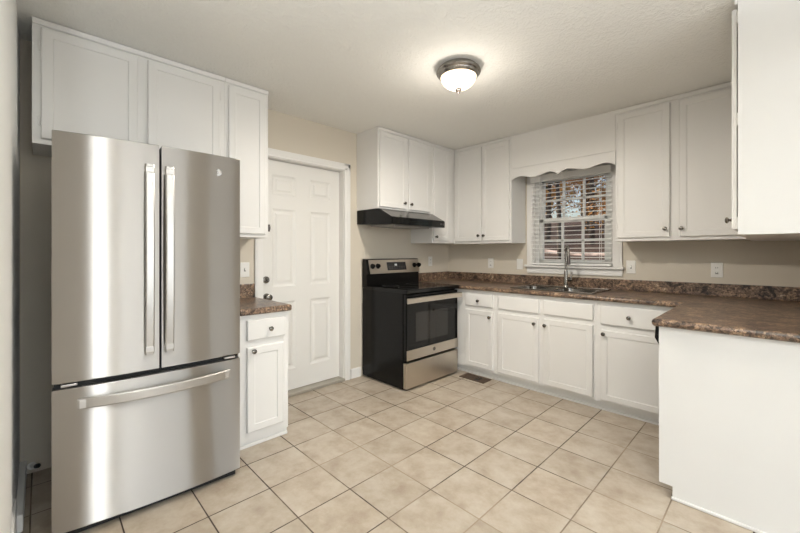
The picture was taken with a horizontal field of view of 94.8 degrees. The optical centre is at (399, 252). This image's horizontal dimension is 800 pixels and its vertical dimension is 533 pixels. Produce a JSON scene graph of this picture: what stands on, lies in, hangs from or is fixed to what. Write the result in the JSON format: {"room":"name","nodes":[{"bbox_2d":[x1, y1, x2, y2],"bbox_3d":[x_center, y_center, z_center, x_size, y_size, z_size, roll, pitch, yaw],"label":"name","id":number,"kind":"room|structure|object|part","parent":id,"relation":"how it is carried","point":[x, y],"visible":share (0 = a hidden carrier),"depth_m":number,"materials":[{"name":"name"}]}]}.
{"room":"kitchen","nodes":[
{"label":"kitchen","id":0,"kind":"room"},
{"bbox_2d":[0,0,19,532],"bbox_3d":[-1.523,0.027,1.355,0.120,2.447,1.850,0,0,-44],"label":"wall","id":1,"kind":"structure","parent":0,"point":[9,28],"depth_m":1.34,"materials":[{"name":"white paint"}]},
{"bbox_2d":[11,461,26,532],"bbox_3d":[-1.470,1.170,1.406,0.028,0.160,1.850,0,0,-44],"label":"baseboard","id":2,"kind":"structure","parent":1,"relation":"attached to","point":[17,525],"depth_m":1.72,"materials":[{"name":"white paint"}]},
{"bbox_2d":[27,462,40,469],"bbox_3d":[-2.055,1.202,2.069,0.096,0.054,0.040,0,0,32],"label":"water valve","id":3,"kind":"object","parent":1,"relation":"attached to","point":[33,465],"visible":1,"depth_m":2.06,"materials":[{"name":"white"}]},
{"bbox_2d":[20,39,447,473],"bbox_3d":[-0.793,0.027,3.444,4.085,2.447,0.120,0,0,-44],"label":"wall","id":4,"kind":"structure","parent":0,"point":[289,133],"depth_m":2.14,"materials":[{"name":"beige paint"}]},
{"bbox_2d":[32,16,224,156],"bbox_3d":[-1.636,-0.877,2.296,0.930,0.638,0.341,0,0,-44],"label":"upper cabinet","id":5,"kind":"object","parent":4,"relation":"attached to","point":[83,83],"visible":0.91,"depth_m":2.09,"materials":[{"name":"paint"}]},
{"bbox_3d":[-1.686,-0.868,2.021,0.408,0.567,0.018,0,0,-44],"label":"door","id":6,"kind":"part","parent":5,"relation":"part of","materials":[{"name":"paint"}]},
{"bbox_3d":[-1.526,-1.179,2.184,0.930,0.030,0.012,0,0,-44],"label":"molding","id":7,"kind":"part","parent":5,"relation":"part of","materials":[{"name":"paint"}]},
{"bbox_3d":[-1.360,-0.868,2.340,0.407,0.567,0.018,0,0,-44],"label":"door","id":8,"kind":"part","parent":5,"relation":"part of","materials":[{"name":"paint"}]},
{"bbox_2d":[240,262,248,276],"bbox_3d":[-1.229,0.135,2.921,0.072,0.116,0.017,0,0,-44],"label":"light switch","id":9,"kind":"object","parent":4,"relation":"attached to","point":[244,266],"visible":1,"depth_m":2.92,"materials":[{"name":"white plastic"}]},
{"bbox_2d":[224,78,267,238],"bbox_3d":[-1.193,-0.653,2.728,0.306,1.085,0.341,0,0,-44],"label":"upper cabinet","id":10,"kind":"object","parent":4,"relation":"attached to","point":[245,106],"visible":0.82,"depth_m":2.61,"materials":[{"name":"paint"}]},
{"bbox_3d":[-1.083,-1.179,2.616,0.306,0.030,0.012,0,0,-44],"label":"molding","id":11,"kind":"part","parent":10,"relation":"part of","materials":[{"name":"paint"}]},
{"bbox_2d":[240,283,254,297],"bbox_3d":[-1.300,0.318,2.850,0.349,0.141,0.018,0,0,-44],"label":"backsplash","id":12,"kind":"structure","parent":4,"relation":"attached to","point":[246,290],"depth_m":2.92,"materials":[{"name":"stone"}]},
{"bbox_2d":[255,148,349,396],"bbox_3d":[-0.871,0.189,3.346,0.950,2.122,0.132,0,0,-44],"label":"door","id":13,"kind":"structure","parent":4,"relation":"in","point":[303,262],"depth_m":3.41,"materials":[{"name":"white paint"}]},
{"bbox_3d":[-1.108,0.375,3.095,0.060,0.060,0.075,0,0,-44],"label":"knob","id":14,"kind":"part","parent":13,"relation":"part of","materials":[{"name":"silver metal"}]},
{"bbox_2d":[350,367,360,378],"bbox_3d":[-0.444,1.203,3.692,0.120,0.094,0.014,0,0,-44],"label":"baseboard","id":15,"kind":"structure","parent":4,"relation":"attached to","point":[355,372],"depth_m":3.68,"materials":[{"name":"white paint"}]},
{"bbox_2d":[357,126,432,213],"bbox_3d":[-0.025,-0.809,3.848,0.785,0.774,0.371,0,0,-44],"label":"upper cabinet","id":16,"kind":"object","parent":4,"relation":"attached to","point":[394,169],"visible":0.95,"depth_m":3.65,"materials":[{"name":"paint"}]},
{"bbox_3d":[-0.065,-0.798,3.605,0.356,0.720,0.018,0,0,-44],"label":"door","id":17,"kind":"part","parent":16,"relation":"part of","materials":[{"name":"paint"}]},
{"bbox_3d":[0.074,-1.179,3.746,0.785,0.030,0.012,0,0,-44],"label":"molding","id":18,"kind":"part","parent":16,"relation":"part of","materials":[{"name":"paint"}]},
{"bbox_3d":[0.204,-0.798,3.867,0.324,0.720,0.018,0,0,-44],"label":"door","id":19,"kind":"part","parent":16,"relation":"part of","materials":[{"name":"paint"}]},
{"bbox_2d":[357,208,444,228],"bbox_3d":[0.021,-0.334,3.785,0.760,0.174,0.523,0,0,-44],"label":"range hood","id":20,"kind":"object","parent":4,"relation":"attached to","point":[381,218],"visible":1,"depth_m":3.58,"materials":[{"name":"black metal"}]},
{"bbox_3d":[0.200,-0.295,3.603,0.752,0.057,0.004,0,0,-44],"label":"panel","id":21,"kind":"part","parent":20,"relation":"part of","materials":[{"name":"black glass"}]},
{"bbox_2d":[428,256,431,265],"bbox_3d":[0.370,0.104,4.489,0.072,0.116,0.009,0,0,-44],"label":"power outlet","id":22,"kind":"object","parent":4,"relation":"attached to","point":[429,258],"visible":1,"depth_m":4.49,"materials":[{"name":"white plastic"}]},
{"bbox_2d":[411,144,453,243],"bbox_3d":[0.505,-0.652,4.366,0.696,1.088,0.371,0,0,-44],"label":"upper cabinet","id":23,"kind":"object","parent":4,"relation":"attached to","point":[442,157],"visible":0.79,"depth_m":4.14,"materials":[{"name":"paint"}]},
{"bbox_3d":[0.465,-0.645,4.122,0.273,1.026,0.018,0,0,-44],"label":"door","id":24,"kind":"part","parent":23,"relation":"part of","materials":[{"name":"paint"}]},
{"bbox_3d":[0.594,-0.652,4.275,0.696,1.088,0.018,0,0,-44],"label":"frame","id":25,"kind":"part","parent":23,"relation":"part of","materials":[{"name":"paint"}]},
{"bbox_3d":[0.605,-1.179,4.264,0.696,0.030,0.012,0,0,-44],"label":"molding","id":26,"kind":"part","parent":23,"relation":"part of","materials":[{"name":"paint"}]},
{"bbox_2d":[419,271,448,280],"bbox_3d":[0.401,0.304,4.511,0.644,0.129,0.019,0,0,-44],"label":"backsplash","id":27,"kind":"structure","parent":4,"relation":"attached to","point":[429,276],"depth_m":4.51,"materials":[{"name":"stone"}]},
{"bbox_2d":[16,0,734,149],"bbox_3d":[0.322,-1.257,0.060,7.220,0.120,6.520,0,0,-44],"label":"ceiling","id":28,"kind":"structure","parent":0,"point":[354,66],"depth_m":2.18,"materials":[{"name":"white paint"}]},
{"bbox_2d":[436,58,480,93],"bbox_3d":[0.377,-1.111,2.379,0.286,0.169,0.286,0,0,-44],"label":"ceiling lamp","id":29,"kind":"object","parent":28,"relation":"attached to","point":[457,75],"visible":1,"depth_m":2.30,"materials":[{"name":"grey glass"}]},
{"bbox_3d":[0.377,-1.096,2.379,0.228,0.082,0.228,0,0,-44],"label":"lamp shade","id":30,"kind":"part","parent":29,"relation":"part of","materials":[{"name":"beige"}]},
{"bbox_2d":[20,370,755,532],"bbox_3d":[0.322,1.310,0.060,7.220,0.120,6.520,0,0,-44],"label":"floor","id":31,"kind":"structure","parent":0,"point":[450,453],"depth_m":2.07,"materials":[{"name":"tile"}]},
{"bbox_2d":[52,130,239,532],"bbox_3d":[-1.388,0.362,2.045,0.771,1.775,0.764,0,0,-41],"label":"refrigerator","id":32,"kind":"object","parent":31,"relation":"on","point":[146,237],"visible":1,"depth_m":1.74,"materials":[{"name":"grey metal"}]},
{"bbox_3d":[-1.350,0.020,1.706,0.384,1.092,0.086,0,0,-41],"label":"door","id":33,"kind":"part","parent":32,"relation":"part of","materials":[{"name":"silver metal"}]},
{"bbox_3d":[-1.204,0.901,1.833,0.771,0.622,0.086,0,0,-41],"label":"freezer drawer","id":34,"kind":"part","parent":32,"relation":"part of","materials":[{"name":"silver metal"}]},
{"bbox_3d":[-1.194,0.032,1.756,0.036,0.907,0.052,0,0,-41],"label":"handle","id":35,"kind":"part","parent":32,"relation":"part of","materials":[{"name":"silver metal"}]},
{"bbox_3d":[-1.155,0.658,1.794,0.627,0.045,0.078,0,0,-41],"label":"handle","id":36,"kind":"part","parent":32,"relation":"part of","materials":[{"name":"silver metal"}]},
{"bbox_3d":[-1.132,0.032,1.810,0.036,0.907,0.052,0,0,-41],"label":"handle","id":37,"kind":"part","parent":32,"relation":"part of","materials":[{"name":"silver metal"}]},
{"bbox_3d":[-1.055,0.020,1.962,0.378,1.092,0.086,0,0,-41],"label":"door","id":38,"kind":"part","parent":32,"relation":"part of","materials":[{"name":"silver metal"}]},
{"bbox_2d":[238,311,287,449],"bbox_3d":[-1.084,0.824,2.620,0.336,0.851,0.648,0,0,-44],"label":"base cabinet","id":39,"kind":"object","parent":31,"relation":"on","point":[263,355],"visible":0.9,"depth_m":2.40,"materials":[{"name":"paint"}]},
{"bbox_3d":[-0.882,0.876,2.420,0.246,0.541,0.018,0,0,-44],"label":"door","id":40,"kind":"part","parent":39,"relation":"part of","materials":[{"name":"paint"}]},
{"bbox_3d":[-0.878,0.496,2.424,0.258,0.128,0.018,0,0,-44],"label":"drawer","id":41,"kind":"part","parent":39,"relation":"part of","materials":[{"name":"paint"}]},
{"bbox_2d":[240,283,291,315],"bbox_3d":[-1.086,0.322,2.633,0.352,0.150,0.629,0,0,-44],"label":"countertop","id":42,"kind":"structure","parent":39,"relation":"on","point":[250,304],"depth_m":2.52,"materials":[{"name":"stone"}]},
{"bbox_2d":[363,258,461,389],"bbox_3d":[0.125,0.656,3.757,0.805,1.187,0.674,0,0,-44],"label":"electric range","id":43,"kind":"object","parent":31,"relation":"on","point":[410,340],"visible":1,"depth_m":3.55,"materials":[{"name":"black metal"}]},
{"bbox_3d":[-0.047,0.145,3.961,0.733,0.141,0.039,0,0,-44],"label":"control panel","id":44,"kind":"part","parent":43,"relation":"part of","materials":[{"name":"silver metal"}]},
{"bbox_2d":[366,282,458,293],"bbox_3d":[0.135,0.352,3.757,0.773,0.037,0.580,0,0,-44],"label":"cooktop","id":45,"kind":"object","parent":43,"relation":"in","point":[379,287],"depth_m":3.64,"materials":[{"name":"black glass"}]},
{"bbox_3d":[0.314,1.113,3.572,0.757,0.230,0.042,0,0,-44],"label":"storage drawer","id":46,"kind":"part","parent":43,"relation":"part of","materials":[{"name":"silver metal"}]},
{"bbox_3d":[0.314,0.680,3.574,0.755,0.596,0.039,0,0,-44],"label":"oven door","id":47,"kind":"part","parent":43,"relation":"part of","materials":[{"name":"black glass"}]},
{"bbox_3d":[0.329,0.658,3.559,0.743,0.440,0.002,0,0,-44],"label":"door glass","id":48,"kind":"part","parent":43,"relation":"part of","materials":[{"name":"black glass"}]},
{"bbox_3d":[0.337,0.429,3.535,0.797,0.050,0.059,0,0,-44],"label":"door handle","id":49,"kind":"part","parent":43,"relation":"part of","materials":[{"name":"silver metal"}]},
{"bbox_2d":[459,373,490,383],"bbox_3d":[0.747,1.246,3.663,0.147,0.008,0.286,0,0,-44],"label":"floor vent","id":50,"kind":"object","parent":31,"relation":"in","point":[469,376],"visible":1,"depth_m":3.65,"materials":[{"name":"brown metal"}]},
{"bbox_2d":[455,289,498,379],"bbox_3d":[0.767,0.814,4.133,0.648,0.870,1.034,0,0,-44],"label":"base cabinet","id":51,"kind":"object","parent":31,"relation":"on","point":[476,310],"visible":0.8,"depth_m":3.71,"materials":[{"name":"paint"}]},
{"bbox_3d":[0.792,0.475,3.700,0.018,0.126,0.316,0,0,-44],"label":"drawer","id":52,"kind":"part","parent":51,"relation":"part of","materials":[{"name":"paint"}]},
{"bbox_3d":[0.792,0.864,3.700,0.018,0.572,0.316,0,0,-44],"label":"door","id":53,"kind":"part","parent":51,"relation":"part of","materials":[{"name":"paint"}]},
{"bbox_2d":[419,271,799,342],"bbox_3d":[1.184,0.309,3.093,1.506,0.139,3.143,0,0,-44],"label":"countertop","id":54,"kind":"structure","parent":51,"relation":"on","point":[754,311],"depth_m":2.66,"materials":[{"name":"stone"}]},
{"bbox_2d":[510,284,610,293],"bbox_3d":[1.478,0.415,3.411,0.483,0.174,0.730,0,0,-44],"label":"sink","id":55,"kind":"object","parent":54,"relation":"in","point":[582,290],"visible":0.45,"depth_m":3.42,"materials":[{"name":"silver metal"}]},
{"bbox_3d":[1.328,0.417,3.502,0.326,0.170,0.316,0,0,-44],"label":"bowl","id":56,"kind":"part","parent":55,"relation":"part of","materials":[{"name":"silver metal"}]},
{"bbox_3d":[1.567,0.417,3.257,0.326,0.170,0.308,0,0,-44],"label":"bowl","id":57,"kind":"part","parent":55,"relation":"part of","materials":[{"name":"silver metal"}]},
{"bbox_2d":[556,245,576,287],"bbox_3d":[1.572,0.130,3.517,0.165,0.404,0.180,0,0,-44],"label":"faucet","id":58,"kind":"object","parent":54,"relation":"on","point":[567,249],"visible":1,"depth_m":3.52,"materials":[{"name":"grey metal"}]},
{"bbox_3d":[1.583,0.055,3.485,0.023,0.254,0.139,0,0,14],"label":"spout","id":59,"kind":"part","parent":58,"relation":"part of","materials":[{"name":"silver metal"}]},
{"bbox_2d":[496,292,598,407],"bbox_3d":[1.444,0.814,3.439,0.648,0.870,0.904,0,0,-44],"label":"base cabinet","id":60,"kind":"object","parent":31,"relation":"on","point":[545,344],"visible":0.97,"depth_m":3.18,"materials":[{"name":"paint"}]},
{"bbox_3d":[1.088,0.864,3.397,0.018,0.572,0.399,0,0,-44],"label":"door","id":61,"kind":"part","parent":60,"relation":"part of","materials":[{"name":"paint"}]},
{"bbox_3d":[1.399,0.864,3.078,0.018,0.572,0.399,0,0,-44],"label":"door","id":62,"kind":"part","parent":60,"relation":"part of","materials":[{"name":"paint"}]},
{"bbox_2d":[597,301,673,424],"bbox_3d":[2.173,0.814,2.693,0.648,0.870,1.182,0,0,-44],"label":"base cabinet","id":63,"kind":"object","parent":31,"relation":"on","point":[627,345],"visible":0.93,"depth_m":2.76,"materials":[{"name":"paint"}]},
{"bbox_3d":[1.729,0.878,2.741,0.018,0.545,0.430,0,0,-44],"label":"door","id":64,"kind":"part","parent":63,"relation":"part of","materials":[{"name":"paint"}]},
{"bbox_3d":[1.729,0.485,2.741,0.018,0.146,0.430,0,0,-44],"label":"drawer","id":65,"kind":"part","parent":63,"relation":"part of","materials":[{"name":"paint"}]},
{"bbox_2d":[655,326,658,343],"bbox_3d":[1.847,0.816,2.022,0.795,0.867,0.596,0,0,-44],"label":"dishwasher","id":66,"kind":"object","parent":31,"relation":"on","point":[656,327],"visible":0.02,"depth_m":1.95,"materials":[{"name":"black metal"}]},
{"bbox_2d":[659,326,799,532],"bbox_3d":[1.567,0.814,1.698,0.048,0.870,0.614,0,0,-44],"label":"end panel","id":67,"kind":"object","parent":31,"relation":"on","point":[729,405],"visible":0.91,"depth_m":1.71,"materials":[{"name":"paint"}]},
{"bbox_3d":[1.571,1.242,1.666,0.008,0.015,0.562,0,0,-44],"label":"shoe molding","id":68,"kind":"part","parent":67,"relation":"part of","materials":[{"name":"white paint"}]},
{"bbox_2d":[448,177,799,286],"bbox_3d":[2.903,0.027,2.497,0.120,2.447,6.400,0,0,-44],"label":"wall","id":69,"kind":"structure","parent":0,"point":[745,262],"depth_m":3.00,"materials":[{"name":"beige paint"}]},
{"bbox_2d":[454,136,525,243],"bbox_3d":[0.979,-0.649,4.127,0.353,1.094,0.730,0,0,-44],"label":"upper cabinet","id":70,"kind":"object","parent":69,"relation":"attached to","point":[490,207],"visible":1,"depth_m":3.97,"materials":[{"name":"paint"}]},
{"bbox_3d":[0.766,-0.642,4.147,0.018,1.031,0.353,0,0,-44],"label":"door","id":71,"kind":"part","parent":70,"relation":"part of","materials":[{"name":"paint"}]},
{"bbox_3d":[0.884,-1.179,4.034,0.012,0.030,0.730,0,0,-44],"label":"molding","id":72,"kind":"part","parent":70,"relation":"part of","materials":[{"name":"paint"}]},
{"bbox_3d":[1.011,-0.642,3.897,0.018,1.031,0.320,0,0,-44],"label":"door","id":73,"kind":"part","parent":70,"relation":"part of","materials":[{"name":"paint"}]},
{"bbox_2d":[511,110,615,180],"bbox_3d":[1.483,-0.966,3.440,0.029,0.459,0.954,0,0,-44],"label":"window valance","id":74,"kind":"object","parent":70,"relation":"attached to","point":[589,142],"visible":1,"depth_m":3.38,"materials":[{"name":"paint"}]},
{"bbox_2d":[488,258,493,267],"bbox_3d":[1.058,0.120,4.293,0.010,0.116,0.072,0,0,-44],"label":"power outlet","id":75,"kind":"object","parent":69,"relation":"attached to","point":[490,260],"visible":1,"depth_m":4.29,"materials":[{"name":"white plastic"}]},
{"bbox_2d":[517,259,522,269],"bbox_3d":[1.312,0.125,4.034,0.009,0.116,0.072,0,0,-44],"label":"light switch","id":76,"kind":"object","parent":69,"relation":"attached to","point":[519,261],"visible":1,"depth_m":4.03,"materials":[{"name":"white plastic"}]},
{"bbox_2d":[524,163,624,275],"bbox_3d":[1.719,-0.340,3.673,0.168,1.109,0.943,0,0,-44],"label":"window","id":77,"kind":"structure","parent":69,"relation":"in","point":[617,268],"depth_m":3.62,"materials":[{"name":"white paint"}]},
{"bbox_2d":[530,164,612,265],"bbox_3d":[1.652,-0.339,3.614,0.068,0.926,0.769,0,0,-44],"label":"window blind","id":78,"kind":"object","parent":77,"relation":"attached to","point":[608,168],"visible":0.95,"depth_m":3.56,"materials":[{"name":"white plastic"}]},
{"bbox_3d":[1.658,0.114,3.620,0.040,0.020,0.763,0,0,-44],"label":"rail","id":79,"kind":"part","parent":78,"relation":"part of","materials":[{"name":"white plastic"}]},
{"bbox_3d":[1.859,-0.314,3.414,0.051,0.851,0.002,0,0,-44],"label":"ladder cord","id":80,"kind":"part","parent":78,"relation":"part of","materials":[{"name":"white fabric"}]},
{"bbox_3d":[1.737,-0.342,3.690,0.118,0.935,0.733,0,0,-44],"label":"frame","id":81,"kind":"part","parent":77,"relation":"part of","materials":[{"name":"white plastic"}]},
{"bbox_3d":[1.727,-0.124,3.680,0.030,0.452,0.657,0,0,-44],"label":"sash","id":82,"kind":"part","parent":77,"relation":"part of","materials":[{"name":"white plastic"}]},
{"bbox_3d":[1.684,0.140,3.639,0.070,0.024,0.943,0,0,-44],"label":"sill","id":83,"kind":"part","parent":77,"relation":"part of","materials":[{"name":"white paint"}]},
{"bbox_3d":[1.750,-0.544,3.703,0.030,0.456,0.657,0,0,-44],"label":"sash","id":84,"kind":"part","parent":77,"relation":"part of","materials":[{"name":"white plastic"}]},
{"bbox_2d":[449,271,799,301],"bbox_3d":[1.722,0.289,3.606,0.019,0.099,3.124,0,0,-44],"label":"backsplash","id":85,"kind":"structure","parent":69,"relation":"attached to","point":[780,293],"depth_m":3.14,"materials":[{"name":"stone"}]},
{"bbox_2d":[626,260,635,273],"bbox_3d":[2.050,0.127,3.272,0.017,0.116,0.072,0,0,-44],"label":"light switch","id":86,"kind":"object","parent":69,"relation":"attached to","point":[630,265],"visible":1,"depth_m":3.27,"materials":[{"name":"white plastic"}]},
{"bbox_2d":[615,82,748,241],"bbox_3d":[2.188,-0.645,2.888,0.353,1.101,0.817,0,0,-44],"label":"upper cabinet","id":87,"kind":"object","parent":69,"relation":"attached to","point":[674,153],"visible":0.91,"depth_m":2.80,"materials":[{"name":"paint"}]},
{"bbox_3d":[1.941,-0.635,2.945,0.018,1.026,0.354,0,0,-44],"label":"door","id":88,"kind":"part","parent":87,"relation":"part of","materials":[{"name":"paint"}]},
{"bbox_3d":[2.093,-1.179,2.795,0.012,0.030,0.817,0,0,-44],"label":"molding","id":89,"kind":"part","parent":87,"relation":"part of","materials":[{"name":"paint"}]},
{"bbox_3d":[2.230,-0.635,2.649,0.018,1.026,0.357,0,0,-44],"label":"door","id":90,"kind":"part","parent":87,"relation":"part of","materials":[{"name":"paint"}]},
{"bbox_2d":[711,262,722,277],"bbox_3d":[2.460,0.134,2.858,0.010,0.116,0.072,0,0,-44],"label":"power outlet","id":91,"kind":"object","parent":69,"relation":"attached to","point":[716,268],"visible":1,"depth_m":2.85,"materials":[{"name":"white plastic"}]},
{"bbox_2d":[714,266,719,273],"bbox_3d":[2.458,0.134,2.856,0.004,0.068,0.033,0,0,-44],"label":"receptacle","id":92,"kind":"object","parent":91,"relation":"attached to","point":[716,268],"depth_m":2.85,"materials":[{"name":"white plastic"}]},
{"bbox_3d":[2.356,0.027,1.956,1.420,2.447,0.120,0,0,-44],"label":"wall","id":93,"kind":"structure","parent":0,"visible":0},
{"bbox_2d":[725,0,799,240],"bbox_3d":[2.179,-0.640,2.127,1.430,1.111,0.368,0,0,-44],"label":"upper cabinet","id":94,"kind":"object","parent":93,"relation":"attached to","point":[765,33],"visible":1,"depth_m":1.66,"materials":[{"name":"paint"}]},
{"bbox_3d":[1.827,-0.632,1.983,0.675,1.040,0.018,0,0,-44],"label":"door","id":95,"kind":"part","parent":94,"relation":"part of","materials":[{"name":"paint"}]},
{"bbox_3d":[2.085,-1.179,2.223,1.430,0.030,0.012,0,0,-44],"label":"molding","id":96,"kind":"part","parent":94,"relation":"part of","materials":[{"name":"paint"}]},
{"bbox_3d":[2.095,-0.640,2.212,1.430,1.111,0.018,0,0,-44],"label":"frame","id":97,"kind":"part","parent":94,"relation":"part of","materials":[{"name":"paint"}]},
{"label":"outside","id":98,"kind":"structure","parent":0,"visible":0},
{"bbox_2d":[544,220,604,259],"bbox_3d":[5.930,-0.212,16.916,24.000,4.858,34.000,0,0,-44],"label":"ground","id":99,"kind":"structure","parent":98,"point":[567,234],"depth_m":16.43,"materials":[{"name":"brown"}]},
{"bbox_2d":[546,182,561,258],"bbox_3d":[4.169,-2.011,10.036,1.986,5.594,2.457,0,0,-44],"label":"tree","id":100,"kind":"object","parent":99,"relation":"on","point":[555,185],"visible":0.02,"depth_m":10.00,"materials":[{"name":"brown plant"}]},
{"bbox_2d":[545,179,582,242],"bbox_3d":[6.621,-3.558,17.288,4.287,6.423,4.641,0,0,33],"label":"tree","id":101,"kind":"object","parent":99,"relation":"on","point":[560,185],"visible":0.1,"depth_m":16.86,"materials":[{"name":"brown plant"}]},
{"bbox_2d":[544,249,604,255],"bbox_3d":[4.857,-0.022,15.868,0.400,0.421,34.000,0,0,-44],"label":"path","id":102,"kind":"structure","parent":99,"relation":"on","point":[545,250],"depth_m":13.74,"materials":[{"name":"beige concrete"}]},
{"bbox_2d":[545,179,605,234],"bbox_3d":[8.278,-5.076,21.312,6.778,8.309,5.794,0,0,-44],"label":"tree","id":103,"kind":"object","parent":99,"relation":"on","point":[579,179],"visible":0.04,"depth_m":21.13,"materials":[{"name":"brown plant"}]},
{"bbox_2d":[560,177,605,233],"bbox_3d":[9.287,-4.941,19.280,6.466,8.099,4.811,0,0,-44],"label":"tree","id":104,"kind":"object","parent":99,"relation":"on","point":[588,186],"visible":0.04,"depth_m":18.71,"materials":[{"name":"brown plant"}]},
{"bbox_2d":[562,175,605,210],"bbox_3d":[13.252,-6.388,21.401,7.889,9.695,5.985,0,0,12],"label":"tree","id":105,"kind":"object","parent":99,"relation":"on","point":[604,175],"visible":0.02,"depth_m":21.43,"materials":[{"name":"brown plant"}]},
{"bbox_2d":[566,175,605,244],"bbox_3d":[8.328,-3.592,15.261,4.349,6.681,4.824,0,0,26],"label":"tree","id":106,"kind":"object","parent":99,"relation":"on","point":[591,224],"visible":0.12,"depth_m":15.37,"materials":[{"name":"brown plant"}]},
{"bbox_2d":[576,188,605,233],"bbox_3d":[9.057,-3.431,14.025,4.567,6.417,4.499,0,0,37],"label":"tree","id":107,"kind":"object","parent":99,"relation":"on","point":[602,188],"visible":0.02,"depth_m":15.28,"materials":[{"name":"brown plant"}]}
]}

